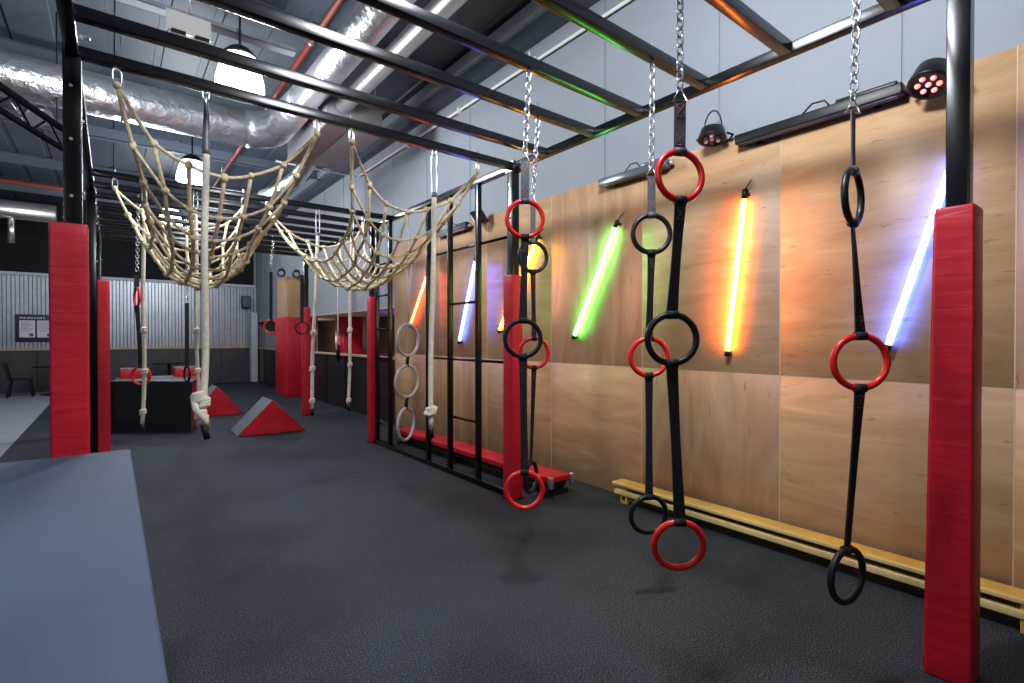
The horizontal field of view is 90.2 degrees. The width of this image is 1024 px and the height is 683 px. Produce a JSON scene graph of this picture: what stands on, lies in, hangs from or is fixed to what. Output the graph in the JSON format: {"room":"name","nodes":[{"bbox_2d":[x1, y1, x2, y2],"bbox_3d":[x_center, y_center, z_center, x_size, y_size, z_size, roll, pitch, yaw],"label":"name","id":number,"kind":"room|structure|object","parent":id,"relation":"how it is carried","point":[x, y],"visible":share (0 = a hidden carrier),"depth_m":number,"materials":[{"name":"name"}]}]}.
{"room":"gym","nodes":[
{"label":"gym","id":0,"kind":"room"},
{"bbox_2d":[0,196,274,393],"bbox_3d":[-11.603,-1.231,15.030,12.300,5.200,0.310,0,1,-38],"label":"wall","id":1,"kind":"structure","parent":0,"point":[24,281],"depth_m":15.12,"materials":[{"name":"grey paint"}]},
{"bbox_2d":[15,314,48,341],"bbox_3d":[-12.934,-0.361,13.826,0.770,0.740,0.034,0,1,-38],"label":"notice board","id":2,"kind":"object","parent":1,"relation":"attached to","point":[28,327],"visible":0.84,"depth_m":13.77,"materials":[{"name":"purple"}]},
{"bbox_2d":[21,323,32,335],"bbox_3d":[-13.045,-0.334,13.718,0.240,0.388,0.002,0,1,-38],"label":"print","id":3,"kind":"object","parent":2,"relation":"attached to","point":[26,328],"depth_m":13.72,"materials":[{"name":"white paper"}]},
{"bbox_2d":[241,296,250,307],"bbox_3d":[-8.831,-1.306,16.907,0.260,0.400,0.336,0,1,-38],"label":"wall speaker","id":4,"kind":"object","parent":1,"relation":"attached to","point":[245,300],"visible":1,"depth_m":16.79,"materials":[{"name":"black metal"}]},
{"bbox_2d":[243,296,249,306],"bbox_3d":[-8.729,-1.305,16.777,0.220,0.360,0.006,0,1,-38],"label":"grille","id":5,"kind":"object","parent":4,"relation":"attached to","point":[246,299],"depth_m":16.77,"materials":[{"name":"grey"}]},
{"bbox_2d":[0,0,530,225],"bbox_3d":[-5.117,-3.743,4.914,10.050,0.400,24.100,0,1,-38],"label":"ceiling","id":6,"kind":"structure","parent":0,"point":[27,27],"depth_m":7.05,"materials":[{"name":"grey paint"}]},
{"bbox_2d":[0,12,62,151],"bbox_3d":[-4.742,-2.964,4.254,0.072,1.546,4.068,0,1,-16],"label":"lighting truss","id":7,"kind":"object","parent":6,"relation":"hanging from","point":[6,90],"visible":0.7,"depth_m":5.37,"materials":[{"name":"black"}]},
{"bbox_2d":[0,178,85,193],"bbox_3d":[-11.201,-3.457,9.232,5.600,0.648,0.100,0,1,-38],"label":"pipe","id":8,"kind":"object","parent":6,"relation":"hanging from","point":[2,180],"visible":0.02,"depth_m":10.34,"materials":[{"name":"red"}]},
{"bbox_2d":[159,188,181,225],"bbox_3d":[-8.081,-3.275,12.061,0.480,1.060,0.480,0,1,-38],"label":"lamp","id":9,"kind":"object","parent":6,"relation":"hanging from","point":[173,209],"visible":0.16,"depth_m":11.98,"materials":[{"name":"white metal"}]},
{"bbox_2d":[166,0,210,43],"bbox_3d":[-3.205,-3.374,5.059,0.380,0.740,0.080,0,1,-38],"label":"box","id":10,"kind":"object","parent":6,"relation":"hanging from","point":[178,23],"visible":0.84,"depth_m":5.07,"materials":[{"name":"white"}]},
{"bbox_2d":[176,136,201,185],"bbox_3d":[-5.490,-3.247,8.756,0.480,1.060,0.480,0,1,-38],"label":"lamp","id":11,"kind":"object","parent":6,"relation":"hanging from","point":[181,175],"visible":0.53,"depth_m":8.61,"materials":[{"name":"white glass"}]},
{"bbox_2d":[115,0,295,57],"bbox_3d":[-4.393,-3.540,4.518,4.700,0.400,0.140,0,1,-38],"label":"cable tray","id":12,"kind":"object","parent":6,"relation":"hanging from","point":[152,6],"visible":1,"depth_m":5.53,"materials":[{"name":"silver metal"}]},
{"bbox_2d":[0,0,415,148],"bbox_3d":[-2.643,-3.186,0.252,7.985,1.032,12.702,0,1,-38],"label":"air duct","id":13,"kind":"object","parent":6,"relation":"hanging from","point":[38,81],"visible":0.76,"depth_m":6.11,"materials":[{"name":"silver metal"}]},
{"bbox_2d":[9,98,53,126],"bbox_3d":[-5.946,-2.992,6.193,0.747,0.783,0.365,0,1,19],"label":"air duct","id":14,"kind":"object","parent":13,"relation":"attached to","point":[33,119],"visible":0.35,"depth_m":6.07,"materials":[{"name":"silver metal"}]},
{"bbox_2d":[335,0,467,113],"bbox_3d":[1.232,-2.959,2.179,0.200,0.200,10.950,0,1,-38],"label":"spiral duct","id":15,"kind":"object","parent":13,"relation":"attached to","point":[411,37],"visible":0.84,"depth_m":5.06,"materials":[{"name":"metal"}]},
{"bbox_2d":[215,15,264,94],"bbox_3d":[-2.929,-3.218,5.490,0.480,1.060,0.480,0,1,-38],"label":"lamp","id":16,"kind":"object","parent":6,"relation":"hanging from","point":[225,74],"visible":0.54,"depth_m":5.33,"materials":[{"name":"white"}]},
{"bbox_2d":[188,0,343,225],"bbox_3d":[-2.903,-3.565,6.588,0.074,0.385,23.000,0,1,-38],"label":"pipe","id":17,"kind":"object","parent":6,"relation":"hanging from","point":[335,6],"visible":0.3,"depth_m":6.09,"materials":[{"name":"red"}]},
{"bbox_2d":[287,88,381,169],"bbox_3d":[-2.595,-3.259,7.341,0.750,1.010,1.800,0,1,-38],"label":"box","id":18,"kind":"object","parent":6,"relation":"hanging from","point":[331,149],"visible":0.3,"depth_m":7.04,"materials":[{"name":"grey metal"}]},
{"bbox_2d":[258,163,315,203],"bbox_3d":[-3.757,-2.756,8.563,1.702,0.612,0.289,0,1,40],"label":"flexible duct","id":19,"kind":"object","parent":18,"relation":"attached to","point":[306,170],"visible":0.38,"depth_m":8.39,"materials":[{"name":"silver metal"}]},
{"bbox_2d":[258,306,394,322],"bbox_3d":[-4.344,-0.640,13.744,2.470,0.040,10.800,0,1,-38],"label":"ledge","id":20,"kind":"structure","parent":0,"point":[362,313],"depth_m":11.46,"materials":[{"name":"beige"}]},
{"bbox_2d":[318,316,394,356],"bbox_3d":[-4.196,0.080,13.739,2.250,2.600,11.000,0,1,-38],"label":"wall","id":21,"kind":"structure","parent":0,"point":[326,329],"depth_m":14.28,"materials":[{"name":"brown wood"}]},
{"bbox_2d":[0,382,1023,682],"bbox_3d":[-4.224,1.500,5.724,12.400,0.100,24.200,0,1,-38],"label":"floor","id":22,"kind":"structure","parent":0,"point":[321,553],"depth_m":3.12,"materials":[{"name":"rubber"}]},
{"bbox_2d":[3,363,34,397],"bbox_3d":[-12.299,0.959,12.731,0.552,0.865,0.436,0,1,-38],"label":"bistro chair","id":23,"kind":"object","parent":22,"relation":"on","point":[5,365],"visible":1,"depth_m":12.67,"materials":[{"name":"black metal"}]},
{"bbox_2d":[32,365,49,395],"bbox_3d":[-11.928,1.007,13.276,0.840,0.755,0.840,0,1,-38],"label":"bistro table","id":24,"kind":"object","parent":22,"relation":"on","point":[42,366],"visible":0.3,"depth_m":12.92,"materials":[{"name":"black metal"}]},
{"bbox_2d":[0,449,167,682],"bbox_3d":[-1.702,1.078,-0.915,3.980,0.860,6.645,0,1,-38],"label":"mat","id":25,"kind":"object","parent":22,"relation":"on","point":[77,600],"visible":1,"depth_m":1.37,"materials":[{"name":"grey rubber"}]},
{"bbox_2d":[110,378,195,432],"bbox_3d":[-5.903,1.022,8.325,1.707,0.810,0.678,0,1,-2],"label":"box","id":26,"kind":"object","parent":22,"relation":"on","point":[168,401],"visible":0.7,"depth_m":8.02,"materials":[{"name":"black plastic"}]},
{"bbox_2d":[116,375,200,391],"bbox_3d":[-7.308,1.068,10.554,1.420,0.680,0.700,0,1,-38],"label":"step","id":27,"kind":"structure","parent":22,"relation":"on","point":[164,376],"depth_m":10.46,"materials":[{"name":"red plastic"}]},
{"bbox_2d":[120,368,147,378],"bbox_3d":[-7.631,0.634,10.297,0.460,0.191,0.560,0,1,-38],"label":"cube","id":28,"kind":"object","parent":27,"relation":"on","point":[125,373],"visible":0.52,"depth_m":10.03,"materials":[{"name":"red plastic"}]},
{"bbox_2d":[173,366,200,376],"bbox_3d":[-6.923,0.629,10.853,0.460,0.191,0.560,0,1,-38],"label":"cube","id":29,"kind":"object","parent":27,"relation":"on","point":[177,370],"visible":0.6,"depth_m":10.58,"materials":[{"name":"red plastic"}]},
{"bbox_2d":[151,362,184,374],"bbox_3d":[-9.960,0.993,14.819,0.840,0.755,0.840,0,1,-38],"label":"bistro table","id":30,"kind":"object","parent":22,"relation":"on","point":[168,364],"visible":0.52,"depth_m":14.78,"materials":[{"name":"black metal"}]},
{"bbox_2d":[207,384,242,416],"bbox_3d":[-5.789,1.132,9.922,0.890,0.563,0.656,0,1,-38],"label":"wedge","id":31,"kind":"object","parent":22,"relation":"on","point":[221,405],"visible":0.68,"depth_m":9.71,"materials":[{"name":"red leather"}]},
{"bbox_2d":[249,313,257,382],"bbox_3d":[-8.591,0.202,16.934,0.215,2.300,0.390,0,1,-38],"label":"wall column","id":32,"kind":"structure","parent":22,"relation":"on","point":[253,317],"depth_m":16.81,"materials":[{"name":"white paint"}]},
{"bbox_2d":[230,397,304,436],"bbox_3d":[-3.909,1.167,8.156,0.950,0.524,0.756,0,1,-38],"label":"wedge","id":33,"kind":"object","parent":22,"relation":"on","point":[266,416],"visible":1,"depth_m":7.92,"materials":[{"name":"red leather"}]},
{"bbox_2d":[275,276,317,396],"bbox_3d":[-5.633,-0.126,13.342,0.800,3.020,1.050,0,1,-38],"label":"pillar","id":34,"kind":"structure","parent":22,"relation":"on","point":[287,340],"depth_m":12.87,"materials":[{"name":"red leather"}]},
{"bbox_2d":[277,268,284,276],"bbox_3d":[-5.671,-1.691,12.564,0.190,0.227,0.282,0,1,-15],"label":"light","id":35,"kind":"object","parent":34,"relation":"attached to","point":[281,272],"visible":1,"depth_m":12.49,"materials":[{"name":"black plastic"}]},
{"bbox_2d":[292,269,299,277],"bbox_3d":[-5.394,-1.693,12.781,0.190,0.227,0.282,0,1,-15],"label":"light","id":36,"kind":"object","parent":34,"relation":"attached to","point":[296,273],"visible":1,"depth_m":12.71,"materials":[{"name":"black plastic"}]},
{"bbox_2d":[335,317,362,353],"bbox_3d":[-4.160,0.389,13.008,0.520,1.995,0.620,0,1,-38],"label":"pillar","id":37,"kind":"structure","parent":22,"relation":"on","point":[357,322],"depth_m":12.79,"materials":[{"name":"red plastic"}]},
{"bbox_2d":[374,184,506,494],"bbox_3d":[-0.974,-0.072,5.990,0.060,3.040,3.110,0,1,-38],"label":"ladder","id":38,"kind":"object","parent":22,"relation":"on","point":[477,479],"visible":0.88,"depth_m":5.61,"materials":[{"name":"black metal"}]},
{"bbox_2d":[394,426,574,498],"bbox_3d":[-0.544,1.340,6.050,0.325,0.215,3.325,0,1,-38],"label":"beam","id":39,"kind":"structure","parent":22,"relation":"on","point":[551,478],"depth_m":5.60,"materials":[{"name":"red leather"}]},
{"bbox_2d":[56,0,981,682],"bbox_3d":[-2.098,-0.121,4.915,3.245,3.156,10.125,0,1,-38],"label":"rig","id":40,"kind":"object","parent":22,"relation":"on","point":[960,13],"visible":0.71,"depth_m":2.96,"materials":[{"name":"black paint"}]},
{"bbox_2d":[48,221,89,457],"bbox_3d":[-2.441,0.415,2.820,0.165,2.120,0.136,0,1,-38],"label":"pad","id":41,"kind":"object","parent":40,"relation":"attached to","point":[68,265],"visible":0.56,"depth_m":2.76,"materials":[{"name":"red plastic"}]},
{"bbox_2d":[97,280,110,452],"bbox_3d":[-4.345,0.403,5.431,0.106,2.100,0.146,0,1,-38],"label":"pad","id":42,"kind":"object","parent":40,"relation":"attached to","point":[103,286],"visible":0.83,"depth_m":5.37,"materials":[{"name":"red plastic"}]},
{"bbox_2d":[131,194,150,385],"bbox_3d":[-4.300,-0.591,5.870,0.261,2.202,0.114,0,1,16],"label":"rings","id":43,"kind":"object","parent":40,"relation":"hanging from","point":[136,277],"visible":0.88,"depth_m":5.88,"materials":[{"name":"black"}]},
{"bbox_2d":[139,189,147,432],"bbox_3d":[-3.699,-0.346,5.114,0.081,2.520,0.072,0,1,-38],"label":"rope","id":44,"kind":"object","parent":40,"relation":"hanging from","point":[143,329],"visible":0.89,"depth_m":5.10,"materials":[{"name":"beige fabric"}]},
{"bbox_2d":[183,218,190,382],"bbox_3d":[-4.457,-0.569,6.989,0.235,2.265,0.054,0,1,39],"label":"rings","id":45,"kind":"object","parent":40,"relation":"hanging from","point":[186,225],"visible":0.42,"depth_m":6.99,"materials":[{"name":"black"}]},
{"bbox_2d":[193,191,200,390],"bbox_3d":[-3.327,-0.451,5.387,0.085,2.315,0.074,0,1,-38],"label":"rope","id":46,"kind":"object","parent":40,"relation":"hanging from","point":[196,330],"visible":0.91,"depth_m":5.37,"materials":[{"name":"beige fabric"}]},
{"bbox_2d":[190,90,210,439],"bbox_3d":[-1.937,-0.481,3.172,0.116,2.197,0.093,0,1,-38],"label":"rope","id":47,"kind":"object","parent":40,"relation":"hanging from","point":[200,401],"visible":1,"depth_m":3.18,"materials":[{"name":"beige fabric"}]},
{"bbox_2d":[111,51,319,290],"bbox_3d":[-2.614,-1.044,4.281,1.179,1.247,2.635,0,1,-38],"label":"net","id":48,"kind":"object","parent":40,"relation":"hanging from","point":[151,248],"visible":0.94,"depth_m":3.69,"materials":[{"name":"fabric"}]},
{"bbox_2d":[263,235,278,333],"bbox_3d":[-3.840,-0.912,8.119,0.236,1.598,0.040,0,1,-5],"label":"rings","id":49,"kind":"object","parent":40,"relation":"hanging from","point":[270,273],"visible":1,"depth_m":8.12,"materials":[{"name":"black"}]},
{"bbox_2d":[295,244,308,334],"bbox_3d":[-3.666,-0.918,8.894,0.236,1.600,0.054,0,1,-15],"label":"rings","id":50,"kind":"object","parent":40,"relation":"hanging from","point":[301,276],"visible":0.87,"depth_m":8.90,"materials":[{"name":"plastic"}]},
{"bbox_2d":[301,307,310,414],"bbox_3d":[-3.958,0.380,9.801,0.142,2.070,0.146,0,1,-38],"label":"pad","id":51,"kind":"object","parent":40,"relation":"attached to","point":[306,338],"visible":0.86,"depth_m":9.74,"materials":[{"name":"red plastic"}]},
{"bbox_2d":[309,209,319,415],"bbox_3d":[-2.377,-0.360,6.133,0.131,2.511,0.093,0,1,-12],"label":"rope","id":52,"kind":"object","parent":40,"relation":"hanging from","point":[313,332],"visible":0.98,"depth_m":6.12,"materials":[{"name":"beige fabric"}]},
{"bbox_2d":[336,258,339,361],"bbox_3d":[-3.322,-0.616,9.729,0.083,2.018,0.083,0,1,-16],"label":"strap","id":53,"kind":"object","parent":40,"relation":"hanging from","point":[338,345],"visible":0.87,"depth_m":9.72,"materials":[{"name":"beige fabric"}]},
{"bbox_2d":[346,216,353,410],"bbox_3d":[-2.042,-0.374,6.411,0.070,2.488,0.094,0,1,37],"label":"rope","id":54,"kind":"object","parent":40,"relation":"hanging from","point":[350,329],"visible":0.89,"depth_m":6.40,"materials":[{"name":"beige fabric"}]},
{"bbox_2d":[367,297,374,442],"bbox_3d":[-1.984,0.402,7.282,0.132,2.070,0.146,0,1,-38],"label":"pad","id":55,"kind":"object","parent":40,"relation":"attached to","point":[370,300],"visible":0.74,"depth_m":7.21,"materials":[{"name":"red plastic"}]},
{"bbox_2d":[266,116,479,291],"bbox_3d":[-1.536,-1.084,5.127,1.172,1.182,2.637,0,1,-38],"label":"net","id":56,"kind":"object","parent":40,"relation":"hanging from","point":[354,285],"visible":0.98,"depth_m":4.61,"materials":[{"name":"fabric"}]},
{"bbox_2d":[394,214,418,443],"bbox_3d":[-1.317,-0.152,6.414,0.115,2.888,0.448,0,1,24],"label":"ladder","id":57,"kind":"object","parent":40,"relation":"hanging from","point":[402,326],"visible":0.96,"depth_m":6.41,"materials":[{"name":"grey plastic"}]},
{"bbox_2d":[423,149,437,438],"bbox_3d":[-0.668,-0.400,4.181,0.118,2.396,0.092,0,1,-8],"label":"rope","id":58,"kind":"object","parent":40,"relation":"hanging from","point":[431,410],"visible":1,"depth_m":4.18,"materials":[{"name":"beige fabric"}]},
{"bbox_2d":[503,275,522,499],"bbox_3d":[0.009,0.424,4.741,0.132,2.070,0.146,0,1,-38],"label":"pad","id":59,"kind":"object","parent":40,"relation":"attached to","point":[511,283],"visible":0.83,"depth_m":4.68,"materials":[{"name":"red leather"}]},
{"bbox_2d":[503,52,544,509],"bbox_3d":[0.069,-0.344,2.946,0.247,2.644,0.047,0,1,-3],"label":"ladder","id":60,"kind":"object","parent":40,"relation":"hanging from","point":[524,468],"visible":1,"depth_m":2.94,"materials":[{"name":"black"}]},
{"bbox_2d":[517,103,549,493],"bbox_3d":[0.144,-0.299,3.586,0.230,2.745,0.136,0,1,-38],"label":"ladder","id":61,"kind":"object","parent":40,"relation":"hanging from","point":[532,241],"visible":0.87,"depth_m":3.58,"materials":[{"name":"black"}]},
{"bbox_2d":[628,42,672,534],"bbox_3d":[0.774,-0.288,2.854,0.248,2.755,0.056,0,1,-7],"label":"ladder","id":62,"kind":"object","parent":40,"relation":"hanging from","point":[651,184],"visible":0.94,"depth_m":2.85,"materials":[{"name":"black"}]},
{"bbox_2d":[644,0,706,570],"bbox_3d":[0.700,-0.335,2.176,0.266,2.648,0.066,0,1,-4],"label":"rings","id":63,"kind":"object","parent":40,"relation":"hanging from","point":[679,150],"visible":1,"depth_m":2.17,"materials":[{"name":"black"}]},
{"bbox_2d":[827,0,890,605],"bbox_3d":[1.426,-0.278,2.128,0.285,2.762,0.119,0,1,-16],"label":"rings","id":64,"kind":"object","parent":40,"relation":"hanging from","point":[859,333],"visible":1,"depth_m":2.12,"materials":[{"name":"black"}]},
{"bbox_2d":[923,203,982,682],"bbox_3d":[1.954,0.448,2.261,0.172,2.065,0.168,0,1,-38],"label":"pad","id":65,"kind":"object","parent":40,"relation":"attached to","point":[951,626],"visible":1,"depth_m":2.20,"materials":[{"name":"red leather"}]},
{"bbox_2d":[612,479,1023,633],"bbox_3d":[1.893,1.378,3.543,0.153,0.182,2.980,0,1,-38],"label":"bench","id":66,"kind":"object","parent":22,"relation":"on","point":[628,488],"visible":0.85,"depth_m":3.35,"materials":[{"name":"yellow wood"}]},
{"bbox_2d":[256,0,1023,607],"bbox_3d":[-1.221,-1.169,7.884,0.280,5.200,23.930,0,1,-38],"label":"wall","id":67,"kind":"structure","parent":0,"point":[766,426],"depth_m":3.92,"materials":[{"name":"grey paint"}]},
{"bbox_2d":[250,1,548,227],"bbox_3d":[-1.365,-3.638,7.730,0.230,0.140,23.900,0,1,-38],"label":"trim","id":68,"kind":"structure","parent":67,"relation":"attached to","point":[531,12],"depth_m":6.62,"materials":[{"name":"grey metal"}]},
{"bbox_2d":[409,276,425,326],"bbox_3d":[-1.403,-0.702,7.884,0.070,0.955,0.749,0,1,-38],"label":"tube","id":69,"kind":"object","parent":67,"relation":"attached to","point":[424,282],"visible":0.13,"depth_m":7.91,"materials":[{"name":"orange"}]},
{"bbox_2d":[252,0,599,234],"bbox_3d":[-1.333,-3.478,7.756,0.150,0.140,23.900,0,1,-38],"label":"trim","id":70,"kind":"structure","parent":67,"relation":"attached to","point":[549,22],"depth_m":6.97,"materials":[{"name":"grey metal"}]},
{"bbox_2d":[276,0,631,177],"bbox_3d":[0.893,-3.153,3.797,1.525,0.080,14.518,0,1,-38],"label":"conduit","id":71,"kind":"object","parent":67,"relation":"attached to","point":[459,109],"visible":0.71,"depth_m":6.32,"materials":[{"name":"white"}]},
{"bbox_2d":[436,221,471,237],"bbox_3d":[-0.820,-1.575,7.110,0.100,0.155,0.864,0,1,-38],"label":"light bar","id":72,"kind":"object","parent":67,"relation":"attached to","point":[463,226],"visible":0.83,"depth_m":6.95,"materials":[{"name":"black plastic"}]},
{"bbox_2d":[457,256,474,343],"bbox_3d":[-0.576,-0.578,6.829,0.070,1.233,0.506,0,1,-38],"label":"tube","id":73,"kind":"object","parent":67,"relation":"attached to","point":[473,267],"visible":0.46,"depth_m":6.83,"materials":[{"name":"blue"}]},
{"bbox_2d":[469,210,488,222],"bbox_3d":[-0.429,-1.569,6.477,0.258,0.235,0.235,0,1,-38],"label":"stage light","id":74,"kind":"object","parent":67,"relation":"attached to","point":[484,219],"visible":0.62,"depth_m":6.40,"materials":[{"name":"black plastic"}]},
{"bbox_2d":[497,228,543,333],"bbox_3d":[0.095,-0.676,5.973,0.070,1.165,0.837,0,1,-38],"label":"tube","id":75,"kind":"object","parent":67,"relation":"attached to","point":[538,237],"visible":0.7,"depth_m":5.79,"materials":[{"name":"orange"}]},
{"bbox_2d":[263,0,901,287],"bbox_3d":[-0.944,-2.514,7.384,0.010,1.780,22.820,0,1,-38],"label":"trim","id":76,"kind":"structure","parent":67,"relation":"attached to","point":[899,69],"depth_m":5.02,"materials":[{"name":"grey paint"}]},
{"bbox_2d":[571,212,624,339],"bbox_3d":[0.839,-0.613,5.024,0.070,1.196,0.673,0,1,-38],"label":"tube","id":77,"kind":"object","parent":67,"relation":"attached to","point":[616,223],"visible":1,"depth_m":5.00,"materials":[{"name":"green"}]},
{"bbox_2d":[598,158,673,187],"bbox_3d":[1.117,-1.553,4.639,0.100,0.155,0.798,0,1,-38],"label":"light bar","id":78,"kind":"object","parent":67,"relation":"attached to","point":[615,180],"visible":0.8,"depth_m":4.62,"materials":[{"name":"grey metal"}]},
{"bbox_2d":[696,110,733,146],"bbox_3d":[1.558,-1.668,3.961,0.236,0.257,0.260,0,1,-38],"label":"stage light","id":79,"kind":"object","parent":67,"relation":"attached to","point":[711,135],"visible":1,"depth_m":3.92,"materials":[{"name":"black plastic"}]},
{"bbox_2d":[724,179,751,356],"bbox_3d":[1.727,-0.549,3.893,0.070,1.334,0.204,0,1,-38],"label":"tube","id":80,"kind":"object","parent":67,"relation":"attached to","point":[745,194],"visible":1,"depth_m":3.88,"materials":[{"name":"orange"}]},
{"bbox_2d":[735,81,906,146],"bbox_3d":[2.048,-1.543,3.453,0.100,0.155,1.077,0,1,-38],"label":"light bar","id":81,"kind":"object","parent":67,"relation":"attached to","point":[875,97],"visible":0.93,"depth_m":3.36,"materials":[{"name":"black plastic"}]},
{"bbox_2d":[885,173,944,352],"bbox_3d":[2.429,-0.561,2.998,0.070,1.259,0.412,0,1,-38],"label":"tube","id":82,"kind":"object","parent":67,"relation":"attached to","point":[939,198],"visible":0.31,"depth_m":3.01,"materials":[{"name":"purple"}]},
{"bbox_2d":[906,57,945,99],"bbox_3d":[2.376,-1.482,2.888,0.274,0.193,0.251,0,1,-38],"label":"stage light","id":83,"kind":"object","parent":67,"relation":"attached to","point":[928,81],"visible":0.93,"depth_m":2.85,"materials":[{"name":"black plastic"}]},
{"bbox_3d":[-9.150,-1.116,1.774,0.200,5.200,24.100,0,1,-38],"label":"wall","id":84,"kind":"structure","parent":0,"visible":0},
{"bbox_2d":[0,199,56,242],"bbox_3d":[-12.464,-2.672,10.282,4.900,0.965,0.470,0,1,-38],"label":"air duct","id":85,"kind":"object","parent":84,"relation":"attached to","point":[11,210],"visible":0.91,"depth_m":11.35,"materials":[{"name":"metal"}]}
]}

